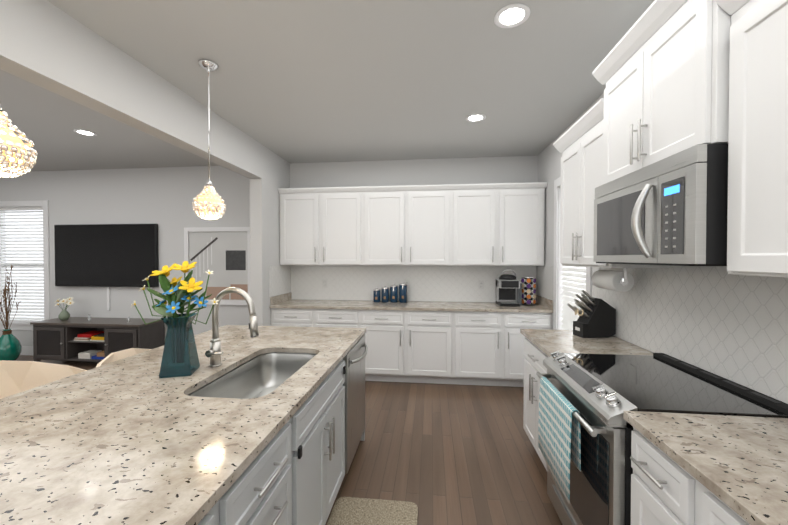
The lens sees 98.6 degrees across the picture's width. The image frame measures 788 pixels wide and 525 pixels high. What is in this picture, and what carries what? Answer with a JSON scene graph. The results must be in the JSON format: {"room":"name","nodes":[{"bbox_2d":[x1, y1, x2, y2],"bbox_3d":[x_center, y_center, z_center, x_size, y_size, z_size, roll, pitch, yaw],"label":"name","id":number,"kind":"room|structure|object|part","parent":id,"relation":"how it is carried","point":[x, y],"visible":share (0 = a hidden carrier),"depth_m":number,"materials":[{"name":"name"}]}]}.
{"room":"kitchen","nodes":[
{"label":"kitchen","id":0,"kind":"room"},
{"bbox_2d":[0,0,291,345],"bbox_3d":[-1.954,0.077,0.805,0.150,2.810,7.860,0,1,6],"label":"wall","id":1,"kind":"structure","parent":0,"point":[47,45],"depth_m":4.05,"materials":[{"name":"paint"}]},
{"bbox_2d":[0,200,49,329],"bbox_3d":[-5.728,0.048,5.261,1.050,1.980,0.180,0,1,6],"label":"window","id":2,"kind":"structure","parent":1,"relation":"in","point":[23,325],"depth_m":5.28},
{"bbox_2d":[0,207,43,321],"bbox_3d":[-5.730,0.034,5.241,0.808,1.752,0.056,0,1,6],"label":"window blinds","id":3,"kind":"object","parent":2,"relation":"attached to","point":[29,318],"visible":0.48,"depth_m":5.24,"materials":[{"name":"white plastic"}]},
{"bbox_2d":[20,346,32,355],"bbox_3d":[-4.568,1.356,5.079,5.970,0.140,0.022,0,1,6],"label":"baseboard","id":4,"kind":"structure","parent":1,"relation":"attached to","point":[27,350],"depth_m":5.17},
{"bbox_2d":[54,224,158,286],"bbox_3d":[-4.261,-0.103,5.008,1.650,0.920,0.053,0,1,6],"label":"television","id":5,"kind":"object","parent":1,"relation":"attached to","point":[106,255],"depth_m":4.98,"materials":[{"name":"black plastic"}]},
{"bbox_2d":[107,287,109,309],"bbox_3d":[-4.244,0.532,5.034,0.040,0.348,0.018,0,1,6],"label":"cord cover","id":6,"kind":"object","parent":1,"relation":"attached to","point":[108,298],"visible":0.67,"depth_m":5.03,"materials":[{"name":"white plastic"}]},
{"bbox_2d":[184,227,249,304],"bbox_3d":[-2.506,0.049,4.829,1.020,1.100,0.035,0,1,6],"label":"wall opening","id":7,"kind":"object","parent":1,"relation":"in","point":[222,254],"visible":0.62,"depth_m":4.83,"materials":[{"name":"white paint"}]},
{"bbox_2d":[270,292,289,303],"bbox_3d":[-1.470,0.469,4.430,0.020,0.100,0.592,0,1,6],"label":"backsplash","id":8,"kind":"structure","parent":1,"relation":"attached to","point":[275,299],"depth_m":4.35,"materials":[{"name":"beige stone"}]},
{"bbox_2d":[269,265,292,296],"bbox_3d":[-1.480,0.227,4.408,0.011,0.381,0.580,0,1,6],"label":"tile backsplash","id":9,"kind":"structure","parent":1,"relation":"attached to","point":[280,276],"depth_m":4.40,"materials":[{"name":"white tile"}]},
{"bbox_2d":[15,355,562,524],"bbox_3d":[-3.286,1.540,0.970,9.770,0.120,8.220,0,1,6],"label":"floor","id":10,"kind":"structure","parent":0,"point":[447,454],"depth_m":2.55,"materials":[{"name":"brown wood"}]},
{"bbox_2d":[0,265,21,360],"bbox_3d":[-5.565,0.729,4.849,0.405,1.398,0.280,0,1,6],"label":"floor vase","id":11,"kind":"object","parent":10,"relation":"on","point":[10,347],"visible":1,"depth_m":4.83,"materials":[{"name":"teal glass"}]},
{"bbox_2d":[0,360,86,398],"bbox_3d":[-1.739,0.984,1.656,0.591,0.974,0.654,0,1,6],"label":"bar stool","id":12,"kind":"object","parent":10,"relation":"on","point":[16,377],"depth_m":1.81,"materials":[{"name":"beige leather"}]},
{"bbox_2d":[30,317,164,361],"bbox_3d":[-4.167,1.126,4.787,1.650,0.608,0.472,0,1,6],"label":"tv stand","id":13,"kind":"object","parent":10,"relation":"on","point":[54,338],"visible":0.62,"depth_m":4.64,"materials":[{"name":"brown wood"}]},
{"bbox_2d":[54,297,73,319],"bbox_3d":[-4.695,0.657,4.833,0.274,0.325,0.170,0,1,6],"label":"vase","id":14,"kind":"object","parent":13,"relation":"on","point":[64,314],"visible":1,"depth_m":4.81,"materials":[{"name":"green ceramic"}]},
{"bbox_2d":[74,331,103,358],"bbox_3d":[-4.145,1.150,4.755,0.480,0.334,0.270,0,1,6],"label":"books","id":15,"kind":"object","parent":13,"relation":"on","point":[97,336],"visible":0.54,"depth_m":4.63,"materials":[{"name":"multicoloured paper"}]},
{"bbox_2d":[96,348,150,366],"bbox_3d":[-1.456,1.005,2.034,0.496,0.923,0.558,0,1,6],"label":"bar stool","id":16,"kind":"object","parent":10,"relation":"on","point":[117,356],"depth_m":2.07,"materials":[{"name":"beige leather"}]},
{"bbox_2d":[0,325,365,524],"bbox_3d":[-1.000,1.018,1.239,1.256,0.914,3.265,0,1,6],"label":"kitchen island","id":17,"kind":"object","parent":10,"relation":"on","point":[293,473],"depth_m":1.20,"materials":[{"name":"beige stone"}]},
{"bbox_2d":[131,261,218,377],"bbox_3d":[-1.101,0.272,1.706,0.488,0.563,0.177,0,1,6],"label":"vase","id":18,"kind":"object","parent":17,"relation":"on","point":[180,358],"visible":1,"depth_m":1.67,"materials":[{"name":"teal glass"}]},
{"bbox_3d":[-1.015,0.686,1.236,1.225,0.250,3.265,0,1,6],"label":"kitchen island top","id":19,"kind":"part","parent":17,"relation":"part of","materials":[{"name":"beige stone"}]},
{"bbox_2d":[205,287,258,366],"bbox_3d":[-0.850,0.341,1.777,0.286,0.422,0.117,0,1,6],"label":"faucet","id":20,"kind":"object","parent":17,"relation":"on","point":[214,353],"visible":0.96,"depth_m":1.79,"materials":[{"name":"metal"}]},
{"bbox_2d":[343,334,367,473],"bbox_3d":[-0.549,1.020,2.485,0.686,0.877,0.596,0,1,6],"label":"dishwasher","id":21,"kind":"object","parent":17,"relation":"in","point":[354,382],"visible":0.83,"depth_m":2.36,"materials":[{"name":"silver metal"}]},
{"bbox_2d":[271,308,361,327],"bbox_3d":[-0.932,0.993,4.379,1.105,0.881,0.592,0,1,6],"label":"base cabinet","id":22,"kind":"object","parent":10,"relation":"on","point":[297,317],"depth_m":4.08,"materials":[{"name":"white wood"}]},
{"bbox_2d":[327,497,417,524],"bbox_3d":[-0.155,1.465,1.588,0.500,0.012,0.990,0,1,6],"label":"mat","id":23,"kind":"object","parent":10,"relation":"on","point":[354,511],"visible":1,"depth_m":1.97,"materials":[{"name":"beige fabric"}]},
{"bbox_2d":[362,312,453,383],"bbox_3d":[0.167,0.995,4.259,1.106,0.881,0.592,0,1,6],"label":"base cabinet","id":24,"kind":"object","parent":10,"relation":"on","point":[411,347],"depth_m":3.97,"materials":[{"name":"white wood"}]},
{"bbox_2d":[270,300,552,311],"bbox_3d":[0.166,0.538,4.244,3.316,0.032,0.610,0,1,6],"label":"countertop","id":25,"kind":"structure","parent":24,"relation":"on","point":[367,306],"depth_m":4.05,"materials":[{"name":"beige stone"}]},
{"bbox_2d":[373,287,380,301],"bbox_3d":[-0.225,0.423,4.442,0.096,0.190,0.100,0,1,6],"label":"canister","id":26,"kind":"object","parent":25,"relation":"on","point":[376,294],"visible":1,"depth_m":4.41,"materials":[{"name":"blue metal"}]},
{"bbox_2d":[381,286,388,301],"bbox_3d":[-0.115,0.410,4.430,0.100,0.215,0.104,0,1,6],"label":"canister","id":27,"kind":"object","parent":25,"relation":"on","point":[385,293],"visible":1,"depth_m":4.39,"materials":[{"name":"blue metal"}]},
{"bbox_2d":[390,284,397,302],"bbox_3d":[-0.001,0.398,4.417,0.104,0.240,0.108,0,1,6],"label":"canister","id":28,"kind":"object","parent":25,"relation":"on","point":[393,293],"visible":1,"depth_m":4.38,"materials":[{"name":"blue metal"}]},
{"bbox_2d":[399,282,406,302],"bbox_3d":[0.118,0.386,4.404,0.108,0.265,0.112,0,1,6],"label":"canister","id":29,"kind":"object","parent":25,"relation":"on","point":[402,292],"visible":1,"depth_m":4.36,"materials":[{"name":"blue metal"}]},
{"bbox_2d":[496,269,521,306],"bbox_3d":[1.417,0.302,4.157,0.275,0.438,0.290,0,1,6],"label":"coffee maker","id":30,"kind":"object","parent":25,"relation":"on","point":[508,290],"visible":1,"depth_m":4.10,"materials":[{"name":"black plastic"}]},
{"bbox_2d":[521,276,535,305],"bbox_3d":[1.656,0.349,4.177,0.175,0.345,0.179,0,1,6],"label":"pod carousel","id":31,"kind":"object","parent":25,"relation":"on","point":[528,292],"visible":0.94,"depth_m":4.12,"materials":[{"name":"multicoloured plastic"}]},
{"bbox_2d":[454,312,552,386],"bbox_3d":[1.266,0.997,4.139,1.105,0.881,0.592,0,1,6],"label":"base cabinet","id":32,"kind":"object","parent":10,"relation":"on","point":[464,343],"depth_m":3.87,"materials":[{"name":"white wood"}]},
{"bbox_2d":[520,329,652,469],"bbox_3d":[1.292,1.003,2.381,0.650,0.914,0.716,0,1,6],"label":"base cabinet","id":33,"kind":"object","parent":10,"relation":"on","point":[540,345],"visible":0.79,"depth_m":2.38,"materials":[{"name":"beige stone"}]},
{"bbox_2d":[567,290,615,337],"bbox_3d":[1.453,0.371,2.502,0.304,0.344,0.132,0,1,-7],"label":"knife block","id":34,"kind":"object","parent":33,"relation":"on","point":[597,318],"visible":1,"depth_m":2.45,"materials":[{"name":"wood"}]},
{"bbox_2d":[630,427,686,524],"bbox_3d":[1.170,1.037,1.091,0.612,0.881,0.330,0,1,6],"label":"base cabinet","id":35,"kind":"object","parent":10,"relation":"on","point":[656,483],"depth_m":1.13,"materials":[{"name":"white wood"}]},
{"bbox_2d":[623,411,787,524],"bbox_3d":[1.049,0.593,0.039,0.627,0.032,2.436,0,1,6],"label":"countertop","id":36,"kind":"structure","parent":35,"relation":"on","point":[742,461],"depth_m":1.00,"materials":[{"name":"beige stone"}]},
{"bbox_2d":[536,351,787,524],"bbox_3d":[1.172,0.994,1.645,0.724,0.952,0.759,0,1,6],"label":"range","id":37,"kind":"object","parent":10,"relation":"on","point":[600,393],"visible":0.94,"depth_m":1.46,"materials":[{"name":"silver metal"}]},
{"bbox_2d":[538,376,580,503],"bbox_3d":[0.826,0.867,1.716,0.052,0.430,0.430,0,1,6],"label":"hanging towel","id":38,"kind":"object","parent":37,"relation":"hanging from","point":[559,439],"visible":1,"depth_m":1.64,"materials":[{"name":"teal fabric"}]},
{"bbox_2d":[683,475,746,524],"bbox_3d":[1.123,1.042,0.654,0.612,0.881,0.550,0,1,6],"label":"base cabinet","id":39,"kind":"object","parent":10,"relation":"on","point":[700,507],"depth_m":0.95,"materials":[{"name":"white wood"}]},
{"bbox_2d":[0,0,653,171],"bbox_3d":[-3.286,-1.390,0.931,9.770,0.120,8.220,0,1,6],"label":"ceiling","id":40,"kind":"structure","parent":0,"point":[304,81],"depth_m":2.46,"materials":[{"name":"paint"}]},
{"bbox_2d":[0,104,37,177],"bbox_3d":[-1.367,-0.813,1.152,0.204,1.037,0.203,0,1,6],"label":"pendant lamp","id":41,"kind":"object","parent":40,"relation":"hanging from","point":[15,156],"visible":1,"depth_m":1.16,"materials":[{"name":"beige glass"}]},
{"bbox_2d":[73,129,96,135],"bbox_3d":[-3.236,-1.360,3.552,0.188,0.007,0.188,0,1,6],"label":"recessed light","id":42,"kind":"object","parent":40,"relation":"in","point":[84,132],"visible":1,"depth_m":3.54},
{"bbox_2d":[192,59,225,219],"bbox_3d":[-1.261,-0.820,2.307,0.204,1.054,0.203,0,1,6],"label":"pendant lamp","id":43,"kind":"object","parent":40,"relation":"hanging from","point":[207,205],"visible":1,"depth_m":2.27,"materials":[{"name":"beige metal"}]},
{"bbox_2d":[466,113,485,121],"bbox_3d":[0.766,-1.355,3.175,0.188,0.007,0.188,0,1,6],"label":"recessed light","id":44,"kind":"object","parent":40,"relation":"in","point":[477,117],"visible":0.98,"depth_m":3.17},
{"bbox_2d":[494,3,529,27],"bbox_3d":[0.641,-1.338,1.841,0.188,0.007,0.188,0,1,6],"label":"recessed light","id":45,"kind":"object","parent":40,"relation":"in","point":[512,15],"visible":1,"depth_m":1.83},
{"bbox_2d":[292,156,535,301],"bbox_3d":[-2.848,0.022,4.961,9.770,2.810,0.150,0,1,6],"label":"wall","id":46,"kind":"structure","parent":0,"point":[511,169],"depth_m":4.53,"materials":[{"name":"paint"}]},
{"bbox_2d":[278,186,361,264],"bbox_3d":[-0.921,-0.459,4.490,1.099,0.984,0.353,0,1,6],"label":"upper cabinet","id":47,"kind":"object","parent":46,"relation":"attached to","point":[319,225],"depth_m":4.32,"materials":[{"name":"white wood"}]},
{"bbox_2d":[362,184,453,265],"bbox_3d":[0.172,-0.458,4.371,1.100,0.984,0.353,0,1,6],"label":"upper cabinet","id":48,"kind":"object","parent":46,"relation":"attached to","point":[402,225],"depth_m":4.19,"materials":[{"name":"white wood"}]},
{"bbox_2d":[292,265,536,301],"bbox_3d":[0.200,0.276,4.549,3.318,0.482,0.012,0,1,6],"label":"tile backsplash","id":49,"kind":"structure","parent":46,"relation":"attached to","point":[344,282],"depth_m":4.55,"materials":[{"name":"white tile"}]},
{"bbox_2d":[404,280,409,288],"bbox_3d":[0.174,0.293,4.543,0.072,0.116,0.007,0,1,6],"label":"electrical outlet","id":50,"kind":"object","parent":49,"relation":"attached to","point":[408,283],"visible":0.71,"depth_m":4.54,"materials":[{"name":"white plastic"}]},
{"bbox_2d":[478,280,483,288],"bbox_3d":[1.143,0.294,4.438,0.072,0.116,0.007,0,1,6],"label":"electrical outlet","id":51,"kind":"object","parent":49,"relation":"attached to","point":[480,284],"visible":1,"depth_m":4.44,"materials":[{"name":"white plastic"}]},
{"bbox_2d":[454,182,545,265],"bbox_3d":[1.265,-0.456,4.252,1.099,0.984,0.353,0,1,6],"label":"upper cabinet","id":52,"kind":"object","parent":46,"relation":"attached to","point":[495,224],"depth_m":4.08,"materials":[{"name":"white wood"}]},
{"bbox_2d":[536,93,653,352],"bbox_3d":[1.496,0.082,0.429,0.150,2.810,7.860,0,1,6],"label":"wall","id":53,"kind":"structure","parent":0,"point":[548,163],"depth_m":3.92,"materials":[{"name":"paint"}]},
{"bbox_2d":[535,296,552,307],"bbox_3d":[1.805,0.474,4.073,0.020,0.100,0.592,0,1,6],"label":"backsplash","id":54,"kind":"structure","parent":53,"relation":"attached to","point":[545,303],"depth_m":4.03,"materials":[{"name":"beige stone"}]},
{"bbox_2d":[537,266,553,300],"bbox_3d":[1.809,0.232,4.049,0.011,0.381,0.580,0,1,6],"label":"tile backsplash","id":55,"kind":"structure","parent":53,"relation":"attached to","point":[545,274],"depth_m":4.02,"materials":[{"name":"white tile"}]},
{"bbox_2d":[553,177,591,329],"bbox_3d":[1.794,0.024,3.303,0.180,1.840,0.910,0,1,6],"label":"window","id":56,"kind":"structure","parent":53,"relation":"in","point":[557,297],"depth_m":3.65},
{"bbox_2d":[560,188,585,329],"bbox_3d":[1.774,0.009,3.305,0.056,1.612,0.668,0,1,6],"label":"window blinds","id":57,"kind":"object","parent":56,"relation":"attached to","point":[569,316],"visible":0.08,"depth_m":3.42,"materials":[{"name":"white plastic"}]},
{"bbox_2d":[553,98,669,267],"bbox_3d":[1.425,-0.463,2.323,0.377,0.980,0.776,0,1,6],"label":"upper cabinet","id":58,"kind":"object","parent":53,"relation":"attached to","point":[578,144],"visible":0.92,"depth_m":2.30,"materials":[{"name":"white wood"}]},
{"bbox_2d":[591,267,633,291],"bbox_3d":[1.448,0.105,2.255,0.128,0.153,0.320,0,1,6],"label":"paper towel holder","id":59,"kind":"object","parent":58,"relation":"attached to","point":[622,281],"visible":0.88,"depth_m":2.13,"materials":[{"name":"white paper"}]},
{"bbox_2d":[592,0,731,183],"bbox_3d":[1.321,-0.768,1.551,0.417,0.680,0.825,0,1,6],"label":"upper cabinet","id":60,"kind":"object","parent":53,"relation":"attached to","point":[661,71],"visible":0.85,"depth_m":1.42,"materials":[{"name":"white wood"}]},
{"bbox_2d":[593,143,727,265],"bbox_3d":[1.287,-0.208,1.562,0.479,0.433,0.759,0,1,6],"label":"over-the-range microwave","id":61,"kind":"object","parent":60,"relation":"attached to","point":[671,210],"visible":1,"depth_m":1.33,"materials":[{"name":"silver metal"}]},
{"bbox_2d":[592,266,787,403],"bbox_3d":[1.457,0.293,0.825,0.011,0.546,4.095,0,1,6],"label":"tile backsplash","id":62,"kind":"structure","parent":53,"relation":"attached to","point":[719,321],"depth_m":1.63,"materials":[{"name":"white tile"}]},
{"bbox_2d":[715,0,787,277],"bbox_3d":[1.272,-0.442,0.738,0.336,0.980,0.860,0,1,6],"label":"upper cabinet","id":63,"kind":"object","parent":53,"relation":"attached to","point":[757,227],"visible":1,"depth_m":1.04,"materials":[{"name":"white wood"}]}
]}

